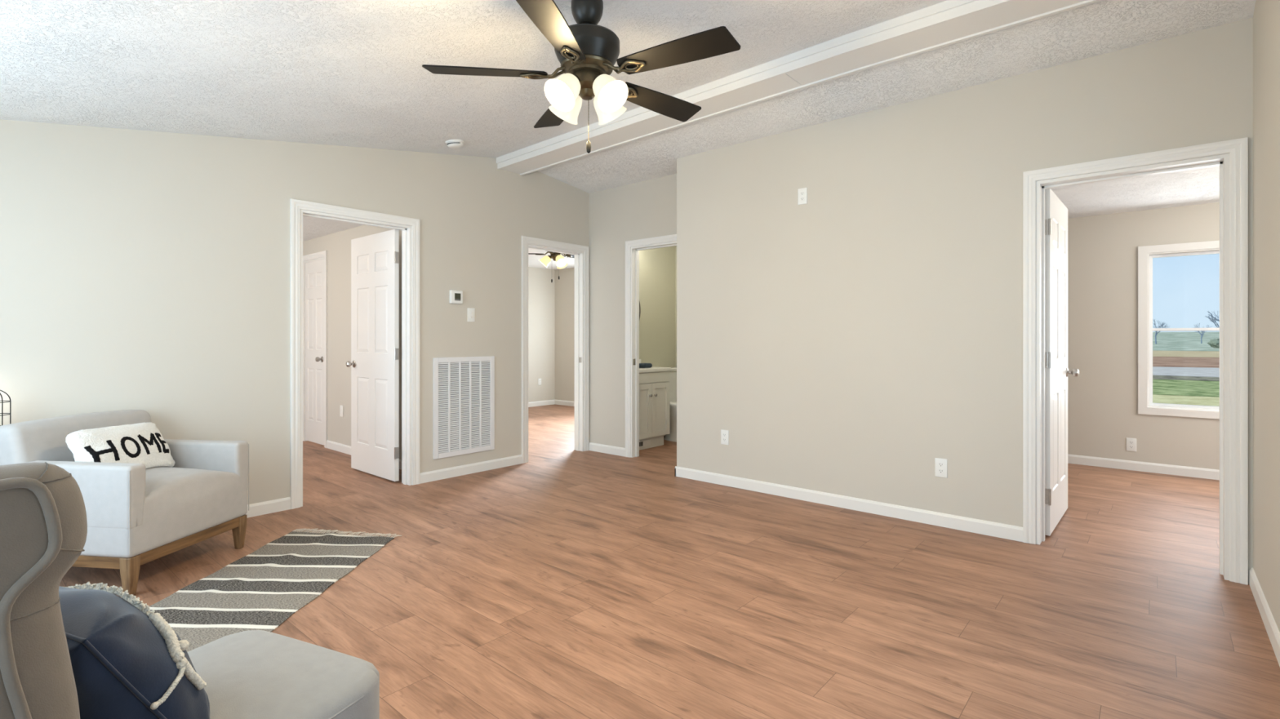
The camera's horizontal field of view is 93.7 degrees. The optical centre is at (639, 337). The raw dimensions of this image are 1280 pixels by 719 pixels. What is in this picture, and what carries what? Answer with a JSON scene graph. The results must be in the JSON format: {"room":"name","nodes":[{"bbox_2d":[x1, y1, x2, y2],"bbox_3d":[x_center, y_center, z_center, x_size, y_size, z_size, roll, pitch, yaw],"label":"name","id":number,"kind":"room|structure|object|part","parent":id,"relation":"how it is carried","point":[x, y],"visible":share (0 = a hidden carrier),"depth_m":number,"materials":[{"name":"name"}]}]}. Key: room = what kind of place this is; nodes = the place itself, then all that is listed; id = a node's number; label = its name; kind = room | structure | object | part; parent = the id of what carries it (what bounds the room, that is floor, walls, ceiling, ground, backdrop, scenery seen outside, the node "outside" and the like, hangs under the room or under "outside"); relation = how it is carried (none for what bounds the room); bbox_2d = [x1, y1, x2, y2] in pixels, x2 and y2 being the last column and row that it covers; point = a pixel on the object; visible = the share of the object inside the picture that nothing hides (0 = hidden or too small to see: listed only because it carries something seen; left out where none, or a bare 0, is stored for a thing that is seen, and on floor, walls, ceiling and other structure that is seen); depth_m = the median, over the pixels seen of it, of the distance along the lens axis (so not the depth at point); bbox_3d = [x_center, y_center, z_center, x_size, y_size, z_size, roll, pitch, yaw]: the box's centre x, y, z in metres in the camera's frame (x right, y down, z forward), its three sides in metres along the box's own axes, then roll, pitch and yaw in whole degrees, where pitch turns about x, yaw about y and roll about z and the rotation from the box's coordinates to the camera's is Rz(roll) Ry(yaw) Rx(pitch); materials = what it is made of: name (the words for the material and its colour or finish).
{"room":"living room","nodes":[
{"label":"living room","id":0,"kind":"room"},
{"bbox_2d":[302,216,364,241],"bbox_3d":[-4.212,-1.145,4.736,3.433,0.115,3.660,0,0,41],"label":"ceiling","id":1,"kind":"structure","parent":0,"point":[313,228],"depth_m":5.89,"materials":[{"name":"white paint"}]},
{"bbox_2d":[0,119,675,504],"bbox_3d":[-1.407,-0.342,5.266,0.125,3.000,8.030,0,0,41],"label":"wall","id":2,"kind":"structure","parent":0,"point":[148,271],"depth_m":3.76,"materials":[{"name":"beige paint"}]},
{"bbox_2d":[289,198,419,509],"bbox_3d":[-2.103,0.108,4.448,0.140,2.100,0.935,0,0,41],"label":"door frame","id":3,"kind":"structure","parent":2,"relation":"attached to","point":[410,227],"depth_m":4.52,"materials":[{"name":"white paint"}]},
{"bbox_2d":[346,229,399,481],"bbox_3d":[-2.234,0.139,5.041,0.798,2.011,0.169,0,0,41],"label":"door","id":4,"kind":"structure","parent":2,"relation":"in","point":[374,364],"depth_m":5.00,"materials":[{"name":"white paint"}]},
{"bbox_3d":[-2.522,0.228,5.223,0.062,0.062,0.067,0,0,41],"label":"handle","id":5,"kind":"part","parent":4,"relation":"part of","materials":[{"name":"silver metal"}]},
{"bbox_2d":[244,454,522,517],"bbox_3d":[-2.503,1.117,3.896,0.012,0.082,4.324,0,0,41],"label":"baseboard","id":6,"kind":"structure","parent":2,"relation":"attached to","point":[284,504],"depth_m":4.91,"materials":[{"name":"white paint"}]},
{"bbox_2d":[448,289,462,303],"bbox_3d":[-1.534,-0.342,5.003,0.031,0.112,0.116,0,0,41],"label":"thermostat","id":7,"kind":"object","parent":2,"relation":"attached to","point":[455,296],"visible":1,"depth_m":4.99,"materials":[{"name":"white plastic"}]},
{"bbox_2d":[433,355,494,459],"bbox_3d":[-1.479,0.573,5.077,0.016,0.823,0.588,0,0,41],"label":"air vent","id":8,"kind":"object","parent":2,"relation":"in","point":[464,387],"visible":1,"depth_m":5.06,"materials":[{"name":"white metal"}]},
{"bbox_2d":[466,307,475,321],"bbox_3d":[-1.441,-0.197,5.123,0.014,0.117,0.072,0,0,41],"label":"light switch","id":9,"kind":"object","parent":2,"relation":"attached to","point":[470,312],"visible":1,"depth_m":5.12,"materials":[{"name":"white plastic"}]},
{"bbox_2d":[521,235,589,463],"bbox_3d":[-0.854,0.108,5.894,0.140,2.100,0.855,0,0,41],"label":"door frame","id":10,"kind":"structure","parent":2,"relation":"attached to","point":[581,253],"depth_m":6.13,"materials":[{"name":"white paint"}]},
{"bbox_2d":[639,301,640,319],"bbox_3d":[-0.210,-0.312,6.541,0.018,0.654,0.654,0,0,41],"label":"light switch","id":11,"kind":"object","parent":2,"relation":"attached to","point":[639,301],"visible":0.08,"depth_m":6.77,"materials":[{"name":"white plastic"}]},
{"bbox_2d":[302,225,401,459],"bbox_3d":[-2.996,-0.342,6.143,3.433,3.000,0.120,0,0,41],"label":"wall","id":12,"kind":"structure","parent":0,"point":[337,245],"depth_m":6.11,"materials":[{"name":"beige paint"}]},
{"bbox_2d":[305,258,324,444],"bbox_3d":[-3.547,0.151,6.569,0.548,1.986,0.169,0,0,41],"label":"door","id":13,"kind":"structure","parent":12,"relation":"in","point":[314,270],"depth_m":6.54,"materials":[{"name":"white paint"}]},
{"bbox_3d":[-3.420,0.228,6.393,0.062,0.062,0.067,0,0,41],"label":"handle","id":14,"kind":"part","parent":13,"relation":"part of","materials":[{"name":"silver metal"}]},
{"bbox_2d":[302,250,327,448],"bbox_3d":[-3.522,0.118,6.587,0.702,2.079,0.140,0,0,41],"label":"door frame","id":15,"kind":"structure","parent":12,"relation":"attached to","point":[322,255],"depth_m":6.34,"materials":[{"name":"white paint"}]},
{"bbox_2d":[339,405,343,417],"bbox_3d":[-3.025,0.742,6.083,0.070,0.115,0.008,0,0,41],"label":"wall plate","id":16,"kind":"object","parent":12,"relation":"attached to","point":[341,407],"visible":1,"depth_m":6.08,"materials":[{"name":"white plastic"}]},
{"bbox_2d":[326,440,401,469],"bbox_3d":[-3.032,1.117,6.087,3.413,0.082,0.012,0,0,41],"label":"baseboard","id":17,"kind":"structure","parent":12,"relation":"attached to","point":[331,445],"depth_m":6.09,"materials":[{"name":"white paint"}]},
{"bbox_2d":[528,266,555,402],"bbox_3d":[-4.096,-0.342,7.557,0.120,3.000,8.080,0,0,41],"label":"wall","id":18,"kind":"structure","parent":0,"point":[541,291],"depth_m":10.26,"materials":[{"name":"beige paint"}]},
{"bbox_2d":[537,378,541,385],"bbox_3d":[-1.708,0.748,10.224,0.008,0.115,0.070,0,0,41],"label":"wall outlet","id":19,"kind":"object","parent":18,"relation":"attached to","point":[539,380],"visible":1,"depth_m":10.22,"materials":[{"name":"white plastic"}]},
{"bbox_2d":[528,400,574,407],"bbox_3d":[-1.574,1.117,7.776,3.410,0.082,4.210,0,0,41],"label":"baseboard","id":20,"kind":"structure","parent":18,"relation":"attached to","point":[531,404],"depth_m":10.27,"materials":[{"name":"white paint"}]},
{"bbox_2d":[528,248,574,270],"bbox_3d":[-1.551,-1.247,7.816,3.433,0.110,4.360,0,0,41],"label":"ceiling","id":21,"kind":"structure","parent":0,"point":[533,260],"depth_m":9.36,"materials":[{"name":"white paint"}]},
{"bbox_2d":[528,250,574,282],"bbox_3d":[-1.066,-0.959,7.780,1.078,0.486,1.064,0,0,41],"label":"ceiling fan","id":22,"kind":"object","parent":21,"relation":"hanging from","point":[561,262],"visible":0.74,"depth_m":7.70,"materials":[{"name":"brown metal"}]},
{"bbox_3d":[-1.445,-1.085,7.717,0.407,0.032,0.127,0,0,-7],"label":"blade","id":23,"kind":"part","parent":22,"relation":"part of","materials":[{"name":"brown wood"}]},
{"bbox_3d":[-1.237,-0.983,7.747,0.156,0.159,0.157,0,0,41],"label":"lamp shade","id":24,"kind":"part","parent":22,"relation":"part of","materials":[{"name":"beige glass"}]},
{"bbox_3d":[-1.012,-0.983,7.645,0.159,0.159,0.150,0,0,41],"label":"lamp shade","id":25,"kind":"part","parent":22,"relation":"part of","materials":[{"name":"beige glass"}]},
{"bbox_2d":[555,267,574,401],"bbox_3d":[-0.159,-0.342,9.414,3.410,3.000,0.120,0,0,41],"label":"wall","id":26,"kind":"structure","parent":0,"point":[565,286],"depth_m":10.31,"materials":[{"name":"beige paint"}]},
{"bbox_2d":[0,0,1256,193],"bbox_3d":[-0.421,-1.363,2.657,4.903,0.859,5.290,0,0,41],"label":"ceiling","id":27,"kind":"structure","parent":0,"point":[341,73],"depth_m":2.98,"materials":[{"name":"white paint"}]},
{"bbox_2d":[445,139,464,148],"bbox_3d":[-1.411,-1.480,4.570,0.138,0.060,0.138,0,0,-17],"label":"smoke detector","id":28,"kind":"object","parent":27,"relation":"attached to","point":[454,144],"visible":1,"depth_m":4.53,"materials":[{"name":"white plastic"}]},
{"bbox_2d":[422,0,740,153],"bbox_3d":[-0.178,-1.058,2.373,1.181,0.663,1.172,0,0,41],"label":"ceiling fan","id":29,"kind":"object","parent":27,"relation":"hanging from","point":[587,52],"visible":1,"depth_m":2.27,"materials":[{"name":"brown wood"}]},
{"bbox_3d":[-0.590,-1.028,2.317,0.463,0.032,0.127,0,0,-6],"label":"blade","id":30,"kind":"part","parent":29,"relation":"part of","materials":[{"name":"brown wood"}]},
{"bbox_3d":[-0.364,-1.028,2.708,0.127,0.032,0.463,0,0,-24],"label":"blade","id":31,"kind":"part","parent":29,"relation":"part of","materials":[{"name":"brown wood"}]},
{"bbox_3d":[-0.287,-1.028,1.981,0.127,0.032,0.463,0,0,12],"label":"blade","id":32,"kind":"part","parent":29,"relation":"part of","materials":[{"name":"brown wood"}]},
{"bbox_3d":[-0.289,-0.934,2.267,0.132,0.139,0.138,0,0,41],"label":"lamp shade","id":33,"kind":"part","parent":29,"relation":"part of","materials":[{"name":"beige glass"}]},
{"bbox_3d":[-0.298,-0.934,2.438,0.138,0.139,0.132,0,0,41],"label":"lamp shade","id":34,"kind":"part","parent":29,"relation":"part of","materials":[{"name":"beige glass"}]},
{"bbox_3d":[-0.126,-0.934,2.447,0.132,0.139,0.138,0,0,41],"label":"lamp shade","id":35,"kind":"part","parent":29,"relation":"part of","materials":[{"name":"beige glass"}]},
{"bbox_3d":[-0.117,-0.934,2.276,0.138,0.139,0.132,0,0,41],"label":"lamp shade","id":36,"kind":"part","parent":29,"relation":"part of","materials":[{"name":"beige glass"}]},
{"bbox_3d":[0.078,-1.028,2.615,0.463,0.032,0.127,0,0,-42],"label":"blade","id":37,"kind":"part","parent":29,"relation":"part of","materials":[{"name":"brown wood"}]},
{"bbox_3d":[0.126,-1.028,2.165,0.463,0.032,0.127,0,0,30],"label":"blade","id":38,"kind":"part","parent":29,"relation":"part of","materials":[{"name":"brown wood"}]},
{"bbox_2d":[496,0,1102,175],"bbox_3d":[0.625,-1.607,3.867,4.781,0.219,0.286,0,0,41],"label":"beam","id":39,"kind":"structure","parent":27,"relation":"attached to","point":[948,22],"depth_m":3.47,"materials":[{"name":"white paint"}]},
{"bbox_2d":[588,173,676,448],"bbox_3d":[0.072,-0.342,5.741,1.497,3.000,0.100,0,0,41],"label":"wall","id":40,"kind":"structure","parent":0,"point":[646,209],"depth_m":5.96,"materials":[{"name":"beige paint"}]},
{"bbox_2d":[589,442,625,457],"bbox_3d":[-0.335,1.117,6.018,0.518,0.082,0.012,0,0,41],"label":"baseboard","id":41,"kind":"structure","parent":40,"relation":"attached to","point":[611,450],"depth_m":6.00,"materials":[{"name":"white paint"}]},
{"bbox_2d":[625,234,676,457],"bbox_3d":[0.204,0.108,5.616,0.825,2.100,0.120,0,0,41],"label":"door frame","id":42,"kind":"structure","parent":40,"relation":"attached to","point":[633,247],"depth_m":5.82,"materials":[{"name":"white paint"}]},
{"bbox_2d":[59,404,1279,718],"bbox_3d":[-0.087,1.218,4.106,10.700,0.120,8.100,0,0,41],"label":"floor","id":43,"kind":"structure","parent":0,"point":[565,582],"depth_m":2.65,"materials":[{"name":"brown wood"}]},
{"bbox_2d":[0,409,248,595],"bbox_3d":[-2.568,0.776,3.035,0.740,0.764,0.688,0,0,7],"label":"armchair","id":44,"kind":"object","parent":43,"relation":"on","point":[137,515],"visible":0.71,"depth_m":2.84,"materials":[{"name":"fabric"}]},
{"bbox_3d":[-2.589,0.714,2.736,0.685,0.288,0.088,0,0,7],"label":"arm","id":45,"kind":"part","parent":44,"relation":"part of","materials":[{"name":"fabric"}]},
{"bbox_3d":[-2.818,0.636,3.066,0.235,0.484,0.683,0,0,7],"label":"backrest","id":46,"kind":"part","parent":44,"relation":"part of","materials":[{"name":"fabric"}]},
{"bbox_3d":[-2.561,1.004,3.035,0.605,0.052,0.664,0,0,7],"label":"rail","id":47,"kind":"part","parent":44,"relation":"part of","materials":[{"name":"brown wood"}]},
{"bbox_2d":[65,422,174,468],"bbox_3d":[-2.593,0.569,3.023,0.197,0.270,0.504,0,0,-2],"label":"cushion","id":48,"kind":"object","parent":44,"relation":"on","point":[143,443],"visible":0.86,"depth_m":2.95,"materials":[{"name":"white fabric"}]},
{"bbox_3d":[-2.284,1.069,2.687,0.053,0.179,0.053,0,0,7],"label":"leg","id":49,"kind":"part","parent":44,"relation":"part of","materials":[{"name":"brown wood"}]},
{"bbox_3d":[-2.566,0.823,3.035,0.736,0.314,0.686,0,0,7],"label":"seat","id":50,"kind":"part","parent":44,"relation":"part of","materials":[{"name":"fabric"}]},
{"bbox_3d":[-2.561,1.004,3.035,0.680,0.052,0.588,0,0,7],"label":"rail","id":51,"kind":"part","parent":44,"relation":"part of","materials":[{"name":"brown wood"}]},
{"bbox_3d":[-2.513,0.714,3.331,0.685,0.288,0.088,0,0,7],"label":"arm","id":52,"kind":"part","parent":44,"relation":"part of","materials":[{"name":"fabric"}]},
{"bbox_3d":[-2.206,1.069,3.302,0.053,0.179,0.053,0,0,7],"label":"leg","id":53,"kind":"part","parent":44,"relation":"part of","materials":[{"name":"brown wood"}]},
{"bbox_2d":[0,462,379,718],"bbox_3d":[-0.968,0.656,0.999,0.524,1.004,0.967,0,0,24],"label":"chair","id":54,"kind":"object","parent":43,"relation":"on","point":[251,674],"visible":0.91,"depth_m":0.82,"materials":[{"name":"grey fabric"}]},
{"bbox_2d":[58,582,209,718],"bbox_3d":[-0.991,0.592,1.060,0.441,0.304,0.274,0,0,25],"label":"cushion","id":55,"kind":"object","parent":54,"relation":"on","point":[127,662],"visible":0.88,"depth_m":0.98,"materials":[{"name":"fabric"}]},
{"bbox_3d":[-0.984,0.477,1.109,0.283,0.041,0.023,0,0,20],"label":"rope trim","id":56,"kind":"part","parent":55,"relation":"part of","materials":[{"name":"beige fabric"}]},
{"bbox_3d":[-0.903,0.790,1.139,0.500,0.167,0.655,0,0,24],"label":"seat","id":57,"kind":"part","parent":54,"relation":"part of","materials":[{"name":"grey fabric"}]},
{"bbox_2d":[148,528,401,652],"bbox_3d":[-1.754,1.150,2.850,0.699,0.015,1.547,0,0,2],"label":"striped rug","id":58,"kind":"object","parent":43,"relation":"on","point":[261,589],"visible":0.83,"depth_m":2.80,"materials":[{"name":"fabric"}]},
{"bbox_2d":[639,359,671,450],"bbox_3d":[-0.042,0.698,6.386,0.473,0.920,0.669,0,0,41],"label":"bathroom vanity","id":59,"kind":"object","parent":43,"relation":"on","point":[654,384],"visible":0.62,"depth_m":6.29,"materials":[{"name":"white paint"}]},
{"bbox_2d":[639,439,650,447],"bbox_3d":[0.004,1.097,6.188,0.005,0.062,0.330,0,0,41],"label":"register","id":60,"kind":"object","parent":59,"relation":"attached to","point":[642,442],"depth_m":6.24,"materials":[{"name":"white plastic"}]},
{"bbox_3d":[0.018,0.756,6.155,0.018,0.564,0.304,0,0,41],"label":"door","id":61,"kind":"part","parent":59,"relation":"part of","materials":[{"name":"white paint"}]},
{"bbox_3d":[0.110,0.415,6.261,0.018,0.106,0.631,0,0,41],"label":"drawer","id":62,"kind":"part","parent":59,"relation":"part of","materials":[{"name":"white paint"}]},
{"bbox_2d":[639,359,671,373],"bbox_3d":[-0.050,0.298,6.392,0.453,0.120,0.669,0,0,41],"label":"countertop","id":63,"kind":"structure","parent":59,"relation":"on","point":[652,369],"depth_m":6.31,"materials":[{"name":"white stone"}]},
{"bbox_2d":[639,363,652,368],"bbox_3d":[0.048,0.295,6.427,0.120,0.048,0.140,0,0,41],"label":"folded towel","id":64,"kind":"object","parent":63,"relation":"on","point":[641,365],"visible":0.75,"depth_m":6.38,"materials":[{"name":"fabric"}]},
{"bbox_3d":[0.217,0.756,6.386,0.018,0.564,0.302,0,0,41],"label":"door","id":65,"kind":"part","parent":59,"relation":"part of","materials":[{"name":"white paint"}]},
{"bbox_2d":[663,367,676,441],"bbox_3d":[0.464,0.752,6.788,0.703,0.812,0.420,0,0,41],"label":"toilet","id":66,"kind":"object","parent":43,"relation":"on","point":[672,437],"visible":0.1,"depth_m":6.77,"materials":[{"name":"white ceramic"}]},
{"bbox_3d":[0.274,0.571,6.952,0.196,0.375,0.400,0,0,41],"label":"tank","id":67,"kind":"part","parent":66,"relation":"part of","materials":[{"name":"white ceramic"}]},
{"bbox_3d":[0.514,0.744,6.745,0.570,0.036,0.386,0,0,41],"label":"seat lid","id":68,"kind":"part","parent":66,"relation":"part of","materials":[{"name":"white ceramic"}]},
{"bbox_3d":[0.279,0.366,6.948,0.213,0.040,0.420,0,0,41],"label":"tank lid","id":69,"kind":"part","parent":66,"relation":"part of","materials":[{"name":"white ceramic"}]},
{"bbox_3d":[-3.164,0.800,2.916,0.260,0.716,0.260,0,0,41],"label":"side table","id":70,"kind":"object","parent":43,"relation":"on","visible":0},
{"bbox_2d":[0,390,11,426],"bbox_3d":[-3.164,0.343,2.916,0.148,0.196,0.148,0,0,41],"label":"wire lantern","id":71,"kind":"object","parent":70,"relation":"on","point":[2,401],"visible":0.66,"depth_m":2.96,"materials":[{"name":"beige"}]},
{"bbox_2d":[675,245,676,367],"bbox_3d":[1.348,-0.342,6.566,2.345,3.000,0.100,0,0,41],"label":"wall","id":72,"kind":"structure","parent":0,"point":[676,246],"depth_m":7.28,"materials":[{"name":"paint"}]},
{"bbox_2d":[676,17,1253,584],"bbox_3d":[2.519,-0.342,3.338,5.553,3.000,0.336,0,0,41],"label":"wall","id":73,"kind":"structure","parent":0,"point":[851,339],"depth_m":3.85,"materials":[{"name":"beige paint"}]},
{"bbox_2d":[720,429,728,444],"bbox_3d":[0.666,0.781,4.712,0.070,0.115,0.008,0,0,41],"label":"wall outlet","id":74,"kind":"object","parent":73,"relation":"attached to","point":[724,433],"visible":1,"depth_m":4.71,"materials":[{"name":"white plastic"}]},
{"bbox_2d":[797,187,807,204],"bbox_3d":[1.160,-1.013,4.285,0.070,0.115,0.008,0,0,41],"label":"wall outlet","id":75,"kind":"object","parent":73,"relation":"attached to","point":[802,193],"visible":1,"depth_m":4.28,"materials":[{"name":"white plastic"}]},
{"bbox_2d":[674,466,1022,542],"bbox_3d":[1.345,1.117,4.345,2.486,0.082,0.348,0,0,41],"label":"baseboard","id":76,"kind":"structure","parent":73,"relation":"attached to","point":[1006,531],"depth_m":3.98,"materials":[{"name":"white paint"}]},
{"bbox_2d":[934,457,947,478],"bbox_3d":[1.851,0.799,3.688,0.070,0.115,0.008,0,0,41],"label":"wall outlet","id":77,"kind":"object","parent":73,"relation":"attached to","point":[940,464],"visible":1,"depth_m":3.69,"materials":[{"name":"white plastic"}]},
{"bbox_2d":[937,462,943,466],"bbox_3d":[1.850,0.779,3.686,0.033,0.025,0.002,0,0,41],"label":"receptacle","id":78,"kind":"object","parent":77,"relation":"attached to","point":[940,464],"depth_m":3.69,"materials":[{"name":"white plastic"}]},
{"bbox_2d":[937,468,943,473],"bbox_3d":[1.850,0.819,3.686,0.033,0.025,0.002,0,0,41],"label":"receptacle","id":79,"kind":"object","parent":77,"relation":"attached to","point":[940,470],"depth_m":3.69,"materials":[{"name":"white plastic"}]},
{"bbox_2d":[1044,188,1079,536],"bbox_3d":[2.606,0.139,3.756,0.169,2.011,0.778,0,0,42],"label":"door","id":80,"kind":"structure","parent":73,"relation":"in","point":[1056,370],"depth_m":3.62,"materials":[{"name":"white paint"}]},
{"bbox_3d":[2.862,0.228,3.966,0.067,0.062,0.062,0,0,42],"label":"handle","id":81,"kind":"part","parent":80,"relation":"part of","materials":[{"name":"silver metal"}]},
{"bbox_2d":[1022,137,1248,585],"bbox_3d":[2.563,0.108,3.167,0.899,2.100,0.170,0,0,41],"label":"door frame","id":82,"kind":"structure","parent":73,"relation":"attached to","point":[1231,156],"depth_m":2.93,"materials":[{"name":"white paint"}]},
{"bbox_2d":[1050,165,1219,218],"bbox_3d":[3.780,-1.165,3.993,4.600,0.115,2.715,0,0,41],"label":"ceiling","id":83,"kind":"structure","parent":0,"point":[1197,186],"depth_m":4.61,"materials":[{"name":"white paint"}]},
{"bbox_2d":[1067,202,1219,470],"bbox_3d":[4.667,-0.342,5.020,4.500,3.000,0.120,0,0,41],"label":"wall","id":84,"kind":"structure","parent":0,"point":[1103,249],"depth_m":5.32,"materials":[{"name":"beige paint"}]},
{"bbox_2d":[1126,437,1136,451],"bbox_3d":[4.302,0.935,5.251,0.070,0.115,0.008,0,0,41],"label":"wall outlet","id":85,"kind":"object","parent":84,"relation":"attached to","point":[1131,442],"visible":1,"depth_m":5.25,"materials":[{"name":"white plastic"}]},
{"bbox_2d":[1067,454,1219,479],"bbox_3d":[4.624,1.117,4.970,4.500,0.082,0.012,0,0,41],"label":"baseboard","id":86,"kind":"structure","parent":84,"relation":"attached to","point":[1207,473],"depth_m":5.18,"materials":[{"name":"white paint"}]},
{"bbox_2d":[1137,240,1219,418],"bbox_3d":[4.767,-0.067,4.922,1.044,1.454,0.138,0,0,41],"label":"window","id":87,"kind":"structure","parent":84,"relation":"in","point":[1146,254],"depth_m":5.18,"materials":[{"name":"white paint"}]},
{"bbox_3d":[4.789,-0.390,4.947,0.896,0.660,0.025,0,0,41],"label":"sash","id":88,"kind":"part","parent":87,"relation":"part of","materials":[{"name":"white plastic"}]},
{"bbox_3d":[4.772,0.251,4.927,0.896,0.670,0.025,0,0,41],"label":"sash","id":89,"kind":"part","parent":87,"relation":"part of","materials":[{"name":"white plastic"}]},
{"bbox_2d":[1253,0,1279,632],"bbox_3d":[1.298,-0.342,0.897,0.120,3.000,4.955,0,0,41],"label":"wall","id":90,"kind":"structure","parent":0,"point":[1266,15],"depth_m":2.48,"materials":[{"name":"beige paint"}]},
{"bbox_2d":[1248,567,1279,666],"bbox_3d":[1.281,1.117,0.978,0.012,0.082,4.855,0,0,41],"label":"baseboard","id":91,"kind":"structure","parent":90,"relation":"attached to","point":[1270,625],"depth_m":2.40,"materials":[{"name":"white paint"}]},
{"label":"outside","id":92,"kind":"structure","parent":0,"visible":0},
{"bbox_2d":[1152,366,1219,377],"bbox_3d":[38.620,2.078,29.406,160.000,0.300,13.000,0,0,41],"label":"gravel road","id":93,"kind":"structure","parent":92,"point":[1157,371],"depth_m":34.21,"materials":[{"name":"grey gravel"}]},
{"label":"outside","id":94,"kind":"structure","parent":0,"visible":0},
{"bbox_2d":[1152,332,1219,351],"bbox_3d":[160.594,-0.157,155.293,680.000,4.570,215.000,0,0,41],"label":"field","id":95,"kind":"structure","parent":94,"point":[1166,341],"depth_m":126.32,"materials":[{"name":"green plant"}]},
{"bbox_2d":[1152,318,1169,343],"bbox_3d":[97.837,-1.106,113.391,3.658,5.339,3.374,0,0,41],"label":"bare tree","id":96,"kind":"object","parent":95,"relation":"on","point":[1162,323],"visible":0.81,"depth_m":113.19,"materials":[{"name":"grey plant"}]},
{"bbox_2d":[1192,324,1211,343],"bbox_3d":[106.301,-0.698,113.334,2.882,4.317,2.485,0,0,41],"label":"bare tree","id":97,"kind":"object","parent":95,"relation":"on","point":[1203,331],"visible":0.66,"depth_m":113.21,"materials":[{"name":"grey plant"}]},
{"bbox_2d":[1205,311,1219,328],"bbox_3d":[106.439,-1.932,109.071,5.579,6.998,5.012,0,0,41],"label":"bare tree","id":98,"kind":"object","parent":95,"relation":"on","point":[1211,315],"visible":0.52,"depth_m":109.78,"materials":[{"name":"grey plant"}]},
{"bbox_2d":[1207,338,1219,348],"bbox_3d":[89.869,1.103,91.601,4.742,2.072,3.602,0,0,41],"label":"shrub","id":99,"kind":"object","parent":95,"relation":"on","point":[1215,343],"visible":0.1,"depth_m":92.28,"materials":[{"name":"green plant"}]},
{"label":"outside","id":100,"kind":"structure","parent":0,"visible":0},
{"bbox_2d":[1152,356,1219,368],"bbox_3d":[51.699,2.058,44.544,220.000,0.320,31.498,0,0,41],"label":"strip","id":101,"kind":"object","parent":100,"point":[1163,362],"visible":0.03,"depth_m":47.70,"materials":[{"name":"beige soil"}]},
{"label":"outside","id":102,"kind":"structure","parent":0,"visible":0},
{"bbox_2d":[1152,375,1219,381],"bbox_3d":[33.132,2.083,23.054,160.000,0.310,5.107,0,0,41],"label":"roadside ditch","id":103,"kind":"structure","parent":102,"point":[1154,377],"depth_m":28.73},
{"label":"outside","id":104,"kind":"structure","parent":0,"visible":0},
{"bbox_2d":[1152,351,1219,357],"bbox_3d":[72.261,2.013,68.345,300.000,0.350,42.626,0,0,41],"label":"grass strip","id":105,"kind":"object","parent":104,"point":[1155,353],"visible":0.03,"depth_m":70.67,"materials":[{"name":"green plant"}]},
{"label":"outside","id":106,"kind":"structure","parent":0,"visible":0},
{"bbox_2d":[1152,394,1219,406],"bbox_3d":[19.073,2.108,6.781,160.000,0.300,20.800,0,0,41],"label":"lawn","id":107,"kind":"structure","parent":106,"point":[1169,399],"depth_m":18.83,"materials":[{"name":"green plant"}]},
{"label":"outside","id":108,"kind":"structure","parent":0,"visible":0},
{"bbox_2d":[1152,379,1219,397],"bbox_3d":[28.722,2.093,17.949,160.000,0.310,11.812,0,0,41],"label":"grass verge","id":109,"kind":"structure","parent":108,"point":[1160,387],"depth_m":23.26,"materials":[{"name":"green plant"}]}
]}

